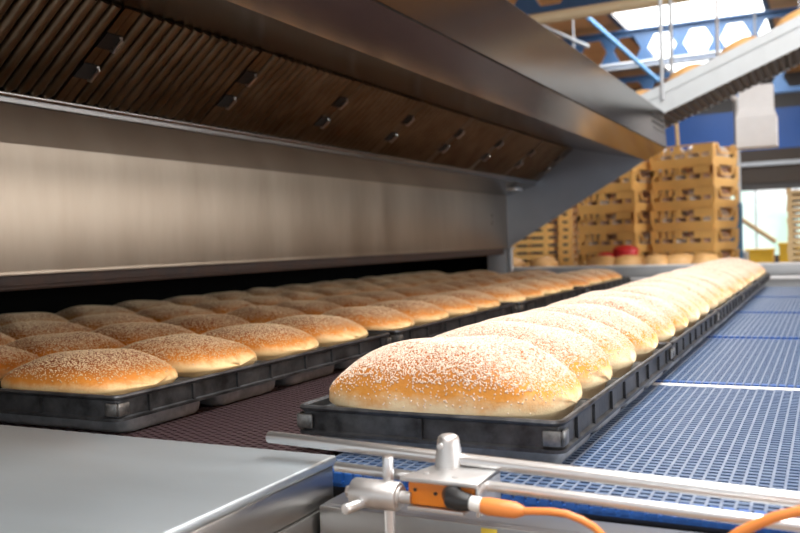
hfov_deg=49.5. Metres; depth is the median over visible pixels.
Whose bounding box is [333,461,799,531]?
rail
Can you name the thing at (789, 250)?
wooden tray
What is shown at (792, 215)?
wooden tray
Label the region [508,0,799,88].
ceiling
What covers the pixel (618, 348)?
bread loaf
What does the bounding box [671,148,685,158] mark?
loaf
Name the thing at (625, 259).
bread roll
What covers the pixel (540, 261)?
bread roll
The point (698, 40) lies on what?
window
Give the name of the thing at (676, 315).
bread loaf
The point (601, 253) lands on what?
tub
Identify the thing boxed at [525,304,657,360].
bread loaf
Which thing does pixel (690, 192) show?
loaf
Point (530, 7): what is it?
roof beam
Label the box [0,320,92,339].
bread loaf
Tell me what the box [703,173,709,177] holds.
loaf
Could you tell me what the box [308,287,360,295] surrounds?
bread loaf
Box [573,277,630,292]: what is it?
baking tray
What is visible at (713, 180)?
crate
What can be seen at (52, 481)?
metal table
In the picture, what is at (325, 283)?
bread loaf
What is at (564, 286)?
bread loaf
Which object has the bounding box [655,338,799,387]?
conveyor belt
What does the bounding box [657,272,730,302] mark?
bread loaf
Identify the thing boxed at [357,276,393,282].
bread loaf
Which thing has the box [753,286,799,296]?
conveyor belt
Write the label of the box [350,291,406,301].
bread loaf
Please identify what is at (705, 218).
loaf
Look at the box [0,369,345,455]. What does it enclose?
conveyor belt
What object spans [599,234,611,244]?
loaf
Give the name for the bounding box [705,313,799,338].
conveyor belt
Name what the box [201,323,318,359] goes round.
bread loaf
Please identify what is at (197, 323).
bread loaf
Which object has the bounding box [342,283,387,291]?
bread loaf
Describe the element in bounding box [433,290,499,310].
bread loaf
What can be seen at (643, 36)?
roof beam
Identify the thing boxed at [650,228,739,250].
crate
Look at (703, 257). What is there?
bread roll
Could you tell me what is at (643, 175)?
loaf
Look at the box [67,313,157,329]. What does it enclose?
bread loaf
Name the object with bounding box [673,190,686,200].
loaf
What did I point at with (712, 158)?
crate
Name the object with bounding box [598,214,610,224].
loaf
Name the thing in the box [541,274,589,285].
bread loaf
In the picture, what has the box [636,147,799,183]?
trim
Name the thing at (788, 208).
wooden tray
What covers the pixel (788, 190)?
wooden tray
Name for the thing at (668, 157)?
loaf
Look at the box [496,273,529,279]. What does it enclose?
bread loaf
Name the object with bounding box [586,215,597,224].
loaf
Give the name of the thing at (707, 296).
bread loaf
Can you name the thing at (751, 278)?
bread loaf
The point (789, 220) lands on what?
wooden tray
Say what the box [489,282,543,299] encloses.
bread loaf
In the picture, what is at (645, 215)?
loaf
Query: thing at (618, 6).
ceiling pipe
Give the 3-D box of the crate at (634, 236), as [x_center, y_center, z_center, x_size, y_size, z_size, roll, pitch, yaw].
[1.982,-0.219,7.805,0.578,0.176,0.505,0,2,45]
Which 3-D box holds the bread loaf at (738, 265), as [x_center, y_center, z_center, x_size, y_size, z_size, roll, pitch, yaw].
[1.862,0.058,5.083,0.434,0.168,0.294,-1,2,26]
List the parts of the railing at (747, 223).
arm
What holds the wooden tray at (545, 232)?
on the wooden tray at (545, 240)
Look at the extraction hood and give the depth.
2.89 m
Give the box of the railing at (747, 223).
[742,205,776,259]
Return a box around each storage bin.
[744,248,775,262]
[778,242,799,261]
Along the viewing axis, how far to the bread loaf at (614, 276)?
5.71 m
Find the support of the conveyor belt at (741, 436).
on the conveyor at (332, 518)
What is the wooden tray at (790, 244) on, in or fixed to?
on the wooden tray at (789, 250)
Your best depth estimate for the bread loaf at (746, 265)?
5.23 m
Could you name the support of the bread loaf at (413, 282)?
in the baking tray
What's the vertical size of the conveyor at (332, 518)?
0.902 m
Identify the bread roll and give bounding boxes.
[513,258,525,266]
[529,257,558,268]
[587,255,614,265]
[613,255,643,264]
[635,89,650,94]
[642,254,667,264]
[666,63,701,81]
[667,254,693,263]
[691,253,719,263]
[719,36,756,54]
[775,9,799,26]
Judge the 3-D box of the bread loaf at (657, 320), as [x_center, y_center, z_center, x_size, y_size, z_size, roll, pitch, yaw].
[0.536,0.168,2.398,0.426,0.172,0.291,-1,2,26]
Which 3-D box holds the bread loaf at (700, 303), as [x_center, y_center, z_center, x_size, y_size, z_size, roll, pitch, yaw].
[0.856,0.142,3.046,0.427,0.171,0.292,-1,2,26]
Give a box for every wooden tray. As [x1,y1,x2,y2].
[511,243,561,251]
[513,251,557,259]
[514,236,557,244]
[525,258,558,266]
[527,229,557,236]
[538,222,557,229]
[558,213,586,220]
[558,220,584,227]
[558,228,586,235]
[558,236,585,242]
[558,243,585,250]
[558,250,579,258]
[559,258,586,265]
[563,207,578,213]
[786,188,799,195]
[786,206,799,212]
[787,194,799,201]
[787,200,799,207]
[787,218,799,223]
[787,224,799,229]
[787,236,799,241]
[787,248,799,253]
[788,212,799,218]
[788,230,799,235]
[788,242,799,247]
[788,253,799,259]
[788,259,799,261]
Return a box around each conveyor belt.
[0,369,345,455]
[332,384,799,532]
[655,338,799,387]
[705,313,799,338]
[734,297,799,312]
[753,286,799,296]
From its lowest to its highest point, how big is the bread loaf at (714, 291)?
0.174 m
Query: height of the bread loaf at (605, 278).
0.133 m
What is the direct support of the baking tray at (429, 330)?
on the conveyor belt at (246, 422)
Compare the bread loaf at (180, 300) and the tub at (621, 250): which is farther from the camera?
the tub at (621, 250)
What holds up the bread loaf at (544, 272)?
in the baking tray
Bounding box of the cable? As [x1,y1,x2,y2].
[729,505,799,532]
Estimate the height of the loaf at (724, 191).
0.154 m
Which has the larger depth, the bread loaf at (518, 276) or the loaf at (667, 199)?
the loaf at (667, 199)
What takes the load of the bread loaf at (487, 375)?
in the baking tray at (538, 440)
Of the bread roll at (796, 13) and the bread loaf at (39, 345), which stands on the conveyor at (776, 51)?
the bread roll at (796, 13)
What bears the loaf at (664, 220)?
in the crate at (714, 223)
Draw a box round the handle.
[675,123,685,232]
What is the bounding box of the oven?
[0,88,514,314]
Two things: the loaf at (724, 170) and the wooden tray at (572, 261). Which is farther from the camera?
the wooden tray at (572, 261)
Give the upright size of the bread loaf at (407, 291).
0.132 m
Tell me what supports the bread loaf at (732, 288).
in the baking tray at (726, 310)
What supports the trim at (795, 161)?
attached to the wall
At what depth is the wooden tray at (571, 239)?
7.88 m
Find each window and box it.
[614,0,769,70]
[731,188,799,254]
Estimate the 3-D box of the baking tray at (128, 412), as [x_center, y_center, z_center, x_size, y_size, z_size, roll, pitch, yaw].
[-0.458,0.264,2.220,0.409,0.080,1.138,-1,2,26]
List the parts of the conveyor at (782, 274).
rail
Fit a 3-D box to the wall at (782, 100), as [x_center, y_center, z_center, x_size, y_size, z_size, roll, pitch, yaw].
[7.984,-1.704,17.728,22.950,4.476,0.081,-1,2,26]
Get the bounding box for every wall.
[513,71,799,261]
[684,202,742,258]
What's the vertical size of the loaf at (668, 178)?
0.154 m
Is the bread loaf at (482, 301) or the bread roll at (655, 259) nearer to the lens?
the bread loaf at (482, 301)
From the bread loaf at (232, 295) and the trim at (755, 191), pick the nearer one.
the bread loaf at (232, 295)
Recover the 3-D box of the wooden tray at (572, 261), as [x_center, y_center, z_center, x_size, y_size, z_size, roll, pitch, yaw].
[1.625,-0.048,8.115,0.130,0.068,0.540,-1,2,26]
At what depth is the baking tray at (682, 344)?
2.52 m
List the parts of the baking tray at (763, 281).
frame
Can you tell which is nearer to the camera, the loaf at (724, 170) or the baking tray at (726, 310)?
the baking tray at (726, 310)
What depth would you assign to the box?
7.38 m
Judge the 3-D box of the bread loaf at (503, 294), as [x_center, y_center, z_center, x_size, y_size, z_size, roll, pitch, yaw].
[0.395,0.156,3.975,0.360,0.132,0.277,-1,2,26]
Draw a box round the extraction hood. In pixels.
[0,0,666,247]
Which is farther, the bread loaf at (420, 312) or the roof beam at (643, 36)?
the roof beam at (643, 36)
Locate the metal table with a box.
[0,425,335,532]
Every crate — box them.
[576,211,661,232]
[577,190,661,213]
[577,232,661,252]
[578,251,663,265]
[596,169,660,194]
[633,153,658,172]
[649,142,737,170]
[649,164,739,190]
[649,207,738,230]
[650,186,739,209]
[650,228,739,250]
[650,249,739,258]
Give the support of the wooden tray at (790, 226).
on the wooden tray at (790, 232)
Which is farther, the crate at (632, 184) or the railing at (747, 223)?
the railing at (747, 223)
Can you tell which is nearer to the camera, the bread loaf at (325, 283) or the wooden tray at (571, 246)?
the bread loaf at (325, 283)
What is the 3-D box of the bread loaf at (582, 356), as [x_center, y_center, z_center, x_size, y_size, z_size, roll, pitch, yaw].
[0.200,0.196,1.718,0.433,0.174,0.293,-1,2,26]
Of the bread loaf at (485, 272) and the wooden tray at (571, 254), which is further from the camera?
the wooden tray at (571, 254)
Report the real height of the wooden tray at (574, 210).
0.068 m
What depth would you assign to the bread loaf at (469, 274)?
5.82 m
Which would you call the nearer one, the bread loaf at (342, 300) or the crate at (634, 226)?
the bread loaf at (342, 300)
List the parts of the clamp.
support rod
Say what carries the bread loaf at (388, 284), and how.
in the baking tray
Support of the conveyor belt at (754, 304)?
on the conveyor at (332, 518)
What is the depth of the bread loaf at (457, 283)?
4.58 m
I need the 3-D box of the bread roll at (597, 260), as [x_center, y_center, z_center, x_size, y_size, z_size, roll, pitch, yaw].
[1.613,-0.030,6.886,0.224,0.113,0.286,-3,2,-33]
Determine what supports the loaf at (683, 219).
in the crate at (714, 223)
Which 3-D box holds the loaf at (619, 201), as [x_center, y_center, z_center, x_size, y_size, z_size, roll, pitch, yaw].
[1.917,-0.571,7.653,0.120,0.154,0.171,0,2,42]
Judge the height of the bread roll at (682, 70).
0.232 m
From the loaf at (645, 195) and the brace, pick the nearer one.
the loaf at (645, 195)
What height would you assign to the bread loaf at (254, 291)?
0.133 m
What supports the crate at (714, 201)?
on the crate at (714, 223)
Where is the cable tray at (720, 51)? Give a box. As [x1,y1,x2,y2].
[572,0,799,71]
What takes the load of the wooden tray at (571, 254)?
on the wooden tray at (572, 261)
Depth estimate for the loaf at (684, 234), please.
7.40 m
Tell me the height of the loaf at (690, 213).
0.154 m
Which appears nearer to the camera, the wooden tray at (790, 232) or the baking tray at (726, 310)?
the baking tray at (726, 310)
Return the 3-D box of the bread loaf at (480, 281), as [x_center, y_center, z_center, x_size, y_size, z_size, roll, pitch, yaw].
[0.408,0.130,4.916,0.359,0.133,0.273,-1,2,26]
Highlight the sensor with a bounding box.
[400,433,604,532]
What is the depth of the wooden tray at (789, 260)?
6.94 m
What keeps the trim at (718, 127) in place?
attached to the wall at (782, 100)
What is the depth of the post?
8.80 m
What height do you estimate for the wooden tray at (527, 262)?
0.068 m
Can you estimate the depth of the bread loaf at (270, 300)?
3.70 m
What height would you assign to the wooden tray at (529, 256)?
0.068 m
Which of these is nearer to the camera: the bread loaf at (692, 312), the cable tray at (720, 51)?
the bread loaf at (692, 312)
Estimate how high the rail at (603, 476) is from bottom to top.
0.051 m
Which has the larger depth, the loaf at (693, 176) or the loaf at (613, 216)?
the loaf at (613, 216)
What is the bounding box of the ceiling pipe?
[529,0,695,24]
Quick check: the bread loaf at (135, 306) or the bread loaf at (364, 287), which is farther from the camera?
the bread loaf at (364, 287)
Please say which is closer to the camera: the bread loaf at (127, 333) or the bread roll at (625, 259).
the bread loaf at (127, 333)
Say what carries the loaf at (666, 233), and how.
in the crate at (714, 244)
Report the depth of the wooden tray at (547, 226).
7.88 m
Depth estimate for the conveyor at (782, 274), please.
6.56 m
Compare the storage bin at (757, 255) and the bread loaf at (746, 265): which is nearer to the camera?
the bread loaf at (746, 265)
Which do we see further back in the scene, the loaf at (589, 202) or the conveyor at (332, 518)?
the loaf at (589, 202)
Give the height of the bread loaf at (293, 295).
0.135 m
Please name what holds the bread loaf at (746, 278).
in the baking tray at (750, 291)
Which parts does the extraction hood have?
rail, handle, rail, handle, handle, rail, rail, handle, handle, rail, rail, handle, rail, rail, rail, rail, rail, rail, drain plate, rail, rail, filler plate, panel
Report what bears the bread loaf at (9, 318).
in the baking tray
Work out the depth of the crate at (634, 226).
7.60 m
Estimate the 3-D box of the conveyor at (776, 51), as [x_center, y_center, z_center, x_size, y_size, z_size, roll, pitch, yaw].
[2.555,-2.205,6.011,2.106,2.521,0.652,-1,2,26]
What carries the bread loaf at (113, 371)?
in the baking tray at (128, 412)
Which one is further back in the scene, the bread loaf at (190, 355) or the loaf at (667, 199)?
the loaf at (667, 199)
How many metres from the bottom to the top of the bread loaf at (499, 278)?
0.133 m
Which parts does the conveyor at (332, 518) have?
wear strip, wear strip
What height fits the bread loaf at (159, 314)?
0.133 m
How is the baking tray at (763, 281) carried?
on the conveyor belt at (791, 291)
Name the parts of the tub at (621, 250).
lid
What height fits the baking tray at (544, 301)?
0.080 m
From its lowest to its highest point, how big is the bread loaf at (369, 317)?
0.132 m
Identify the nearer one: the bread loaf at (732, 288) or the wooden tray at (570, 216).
the bread loaf at (732, 288)
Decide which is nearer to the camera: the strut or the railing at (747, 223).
the railing at (747, 223)
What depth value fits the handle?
7.83 m
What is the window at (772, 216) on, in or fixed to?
in the wall at (782, 100)
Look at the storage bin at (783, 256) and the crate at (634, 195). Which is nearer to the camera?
the crate at (634, 195)
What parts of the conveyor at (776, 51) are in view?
hanger rod, hanger rod, plate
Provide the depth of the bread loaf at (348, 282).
5.20 m
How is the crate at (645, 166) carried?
on the crate at (632, 184)
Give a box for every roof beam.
[515,0,617,14]
[562,6,798,71]
[617,71,799,98]
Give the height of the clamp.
0.971 m
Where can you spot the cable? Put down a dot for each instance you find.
(773, 517)
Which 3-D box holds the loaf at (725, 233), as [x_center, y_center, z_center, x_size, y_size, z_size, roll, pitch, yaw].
[2.783,-0.237,7.490,0.120,0.154,0.171,0,2,44]
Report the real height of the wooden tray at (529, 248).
0.068 m
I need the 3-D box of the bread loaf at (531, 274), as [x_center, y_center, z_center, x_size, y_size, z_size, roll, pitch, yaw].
[0.803,0.096,5.727,0.355,0.135,0.271,-1,2,26]
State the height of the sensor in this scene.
0.295 m
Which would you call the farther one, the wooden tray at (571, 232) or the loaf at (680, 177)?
the wooden tray at (571, 232)
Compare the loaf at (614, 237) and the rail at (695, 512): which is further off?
the loaf at (614, 237)
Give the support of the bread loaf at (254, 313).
in the baking tray
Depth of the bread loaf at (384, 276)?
5.76 m
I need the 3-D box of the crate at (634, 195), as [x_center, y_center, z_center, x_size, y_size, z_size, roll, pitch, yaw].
[1.966,-0.575,7.798,0.578,0.176,0.505,0,2,42]
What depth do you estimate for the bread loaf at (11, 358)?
2.00 m
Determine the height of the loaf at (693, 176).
0.154 m
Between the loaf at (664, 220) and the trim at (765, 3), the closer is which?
the loaf at (664, 220)
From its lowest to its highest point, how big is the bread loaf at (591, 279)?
0.133 m
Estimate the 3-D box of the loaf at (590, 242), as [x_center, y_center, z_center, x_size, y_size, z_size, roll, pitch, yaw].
[1.749,-0.213,7.838,0.120,0.154,0.171,0,2,45]
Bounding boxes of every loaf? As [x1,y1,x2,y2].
[0,312,68,325]
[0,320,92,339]
[0,333,15,344]
[0,345,39,380]
[1,348,177,394]
[4,331,124,356]
[56,305,134,319]
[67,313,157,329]
[91,322,195,345]
[113,300,175,312]
[122,333,256,376]
[134,305,215,322]
[160,314,250,333]
[162,295,219,305]
[190,300,253,313]
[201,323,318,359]
[202,291,252,299]
[225,305,306,323]
[234,295,291,305]
[243,288,289,295]
[266,314,367,346]
[273,300,341,314]
[275,291,325,299]
[277,284,319,291]
[307,281,347,287]
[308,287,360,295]
[315,295,377,306]
[321,306,414,329]
[329,335,582,419]
[332,279,369,285]
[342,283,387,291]
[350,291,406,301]
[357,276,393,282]
[367,300,448,324]
[368,281,411,287]
[379,275,414,278]
[382,287,437,296]
[391,279,430,285]
[398,273,429,278]
[401,295,477,317]
[412,283,460,292]
[415,271,445,275]
[416,275,452,282]
[432,321,612,398]
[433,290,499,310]
[436,280,480,288]
[437,274,470,279]
[454,272,484,277]
[459,278,498,285]
[461,286,525,301]
[469,270,499,274]
[476,275,516,282]
[479,311,635,377]
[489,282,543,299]
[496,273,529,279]
[509,271,544,276]
[509,280,560,295]
[523,277,573,292]
[524,269,556,274]
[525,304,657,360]
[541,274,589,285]
[546,297,674,341]
[559,272,601,285]
[570,290,687,335]
[571,270,610,282]
[578,269,621,280]
[585,195,597,204]
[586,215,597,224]
[587,235,599,244]
[597,194,610,204]
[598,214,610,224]
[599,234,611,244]
[607,286,699,327]
[610,193,621,203]
[610,214,621,223]
[611,234,622,244]
[611,282,708,319]
[621,278,717,309]
[636,173,650,182]
[638,213,650,222]
[639,193,650,202]
[639,233,650,243]
[642,275,724,307]
[653,271,736,298]
[657,150,671,160]
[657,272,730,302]
[659,170,672,180]
[659,191,672,201]
[659,211,672,222]
[659,232,672,242]
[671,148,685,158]
[671,268,741,291]
[672,169,686,179]
[672,211,686,221]
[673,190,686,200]
[673,232,686,242]
[686,147,698,157]
[686,168,699,178]
[686,189,700,199]
[686,210,699,221]
[687,231,700,242]
[687,266,746,290]
[691,264,750,287]
[693,263,753,285]
[700,216,709,220]
[700,262,757,279]
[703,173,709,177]
[705,260,759,279]
[716,147,728,156]
[717,168,730,177]
[718,189,730,198]
[718,209,729,219]
[718,230,730,241]
[718,251,729,257]
[718,258,765,276]
[719,259,762,278]
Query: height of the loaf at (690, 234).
0.154 m
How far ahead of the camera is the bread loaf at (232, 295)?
4.13 m
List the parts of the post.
diagonal arm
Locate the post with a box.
[715,0,740,202]
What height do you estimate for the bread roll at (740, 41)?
0.232 m
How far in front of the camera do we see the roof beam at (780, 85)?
16.58 m
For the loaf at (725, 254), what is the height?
0.154 m
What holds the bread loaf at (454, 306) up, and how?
in the baking tray at (429, 330)
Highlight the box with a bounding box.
[735,0,777,149]
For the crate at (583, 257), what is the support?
on the table
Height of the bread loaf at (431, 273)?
0.132 m
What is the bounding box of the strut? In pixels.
[543,25,589,47]
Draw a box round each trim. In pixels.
[606,0,774,72]
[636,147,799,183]
[643,159,799,172]
[665,106,799,150]
[754,188,797,247]
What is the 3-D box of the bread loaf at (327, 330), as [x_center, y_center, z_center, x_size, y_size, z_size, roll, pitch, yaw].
[-0.282,0.212,2.617,0.360,0.133,0.273,-1,2,26]
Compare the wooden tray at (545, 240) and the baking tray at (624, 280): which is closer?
the baking tray at (624, 280)
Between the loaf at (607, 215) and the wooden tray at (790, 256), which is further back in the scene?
the loaf at (607, 215)
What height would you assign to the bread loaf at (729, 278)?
0.172 m
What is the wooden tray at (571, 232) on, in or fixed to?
on the wooden tray at (571, 239)
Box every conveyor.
[320,338,799,532]
[513,262,799,286]
[640,0,799,128]
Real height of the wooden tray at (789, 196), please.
0.046 m
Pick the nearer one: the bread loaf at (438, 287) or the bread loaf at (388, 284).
the bread loaf at (438, 287)
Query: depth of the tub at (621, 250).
7.14 m
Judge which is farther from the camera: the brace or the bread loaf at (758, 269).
the brace
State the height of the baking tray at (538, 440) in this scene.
0.080 m
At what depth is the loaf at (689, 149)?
7.30 m
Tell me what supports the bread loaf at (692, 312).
in the baking tray at (682, 344)
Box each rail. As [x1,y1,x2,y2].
[266,431,799,506]
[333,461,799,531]
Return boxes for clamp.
[341,455,411,532]
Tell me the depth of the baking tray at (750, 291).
4.37 m
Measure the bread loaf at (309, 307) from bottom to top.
0.133 m
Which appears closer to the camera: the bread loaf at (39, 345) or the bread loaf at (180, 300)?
the bread loaf at (39, 345)
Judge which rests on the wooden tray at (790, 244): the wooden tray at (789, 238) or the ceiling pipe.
the wooden tray at (789, 238)
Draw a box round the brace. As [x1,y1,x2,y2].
[586,17,659,82]
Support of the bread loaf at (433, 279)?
in the baking tray
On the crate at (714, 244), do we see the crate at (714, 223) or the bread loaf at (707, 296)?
the crate at (714, 223)
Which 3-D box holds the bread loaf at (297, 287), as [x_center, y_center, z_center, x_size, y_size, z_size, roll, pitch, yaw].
[-0.570,0.165,4.768,0.360,0.133,0.273,-1,2,26]
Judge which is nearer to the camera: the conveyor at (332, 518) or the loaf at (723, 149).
the conveyor at (332, 518)
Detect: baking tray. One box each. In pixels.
[0,332,391,432]
[297,342,672,463]
[367,303,516,342]
[500,287,586,312]
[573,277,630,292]
[664,310,718,370]
[709,292,743,330]
[738,280,758,307]
[755,273,769,293]
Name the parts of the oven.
panel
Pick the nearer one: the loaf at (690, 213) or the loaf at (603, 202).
the loaf at (690, 213)
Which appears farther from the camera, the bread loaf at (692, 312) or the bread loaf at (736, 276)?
the bread loaf at (736, 276)
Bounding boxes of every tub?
[597,252,613,256]
[612,245,638,257]
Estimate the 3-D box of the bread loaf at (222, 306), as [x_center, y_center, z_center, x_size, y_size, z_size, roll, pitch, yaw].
[-0.728,0.203,3.526,0.362,0.133,0.276,-1,2,26]
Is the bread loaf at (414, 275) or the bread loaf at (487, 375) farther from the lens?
the bread loaf at (414, 275)
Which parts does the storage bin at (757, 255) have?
lid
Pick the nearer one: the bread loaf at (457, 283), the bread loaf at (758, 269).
the bread loaf at (457, 283)
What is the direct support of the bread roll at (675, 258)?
on the conveyor at (782, 274)
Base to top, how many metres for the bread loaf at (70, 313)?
0.133 m
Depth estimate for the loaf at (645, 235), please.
7.71 m
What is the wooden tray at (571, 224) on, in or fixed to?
on the wooden tray at (571, 232)
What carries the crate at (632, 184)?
on the crate at (634, 195)
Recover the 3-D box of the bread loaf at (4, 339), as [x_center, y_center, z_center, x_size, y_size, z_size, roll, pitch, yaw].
[-1.257,0.248,2.466,0.360,0.132,0.277,-1,2,26]
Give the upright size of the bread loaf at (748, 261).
0.174 m
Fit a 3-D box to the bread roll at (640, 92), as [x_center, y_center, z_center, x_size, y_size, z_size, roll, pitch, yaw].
[1.753,-1.184,6.407,0.332,0.232,0.271,-1,2,21]
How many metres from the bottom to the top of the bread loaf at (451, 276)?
0.132 m
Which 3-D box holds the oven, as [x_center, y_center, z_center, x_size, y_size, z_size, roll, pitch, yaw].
[-0.947,0.024,3.870,0.972,2.311,6.229,-1,2,26]
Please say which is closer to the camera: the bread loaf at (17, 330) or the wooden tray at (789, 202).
the bread loaf at (17, 330)
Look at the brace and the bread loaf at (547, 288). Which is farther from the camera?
the brace
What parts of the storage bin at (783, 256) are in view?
lid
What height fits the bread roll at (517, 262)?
0.113 m
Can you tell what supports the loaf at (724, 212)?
in the crate at (714, 223)
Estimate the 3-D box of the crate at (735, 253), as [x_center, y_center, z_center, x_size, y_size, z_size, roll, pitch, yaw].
[2.561,-0.052,7.527,0.578,0.176,0.505,0,2,44]

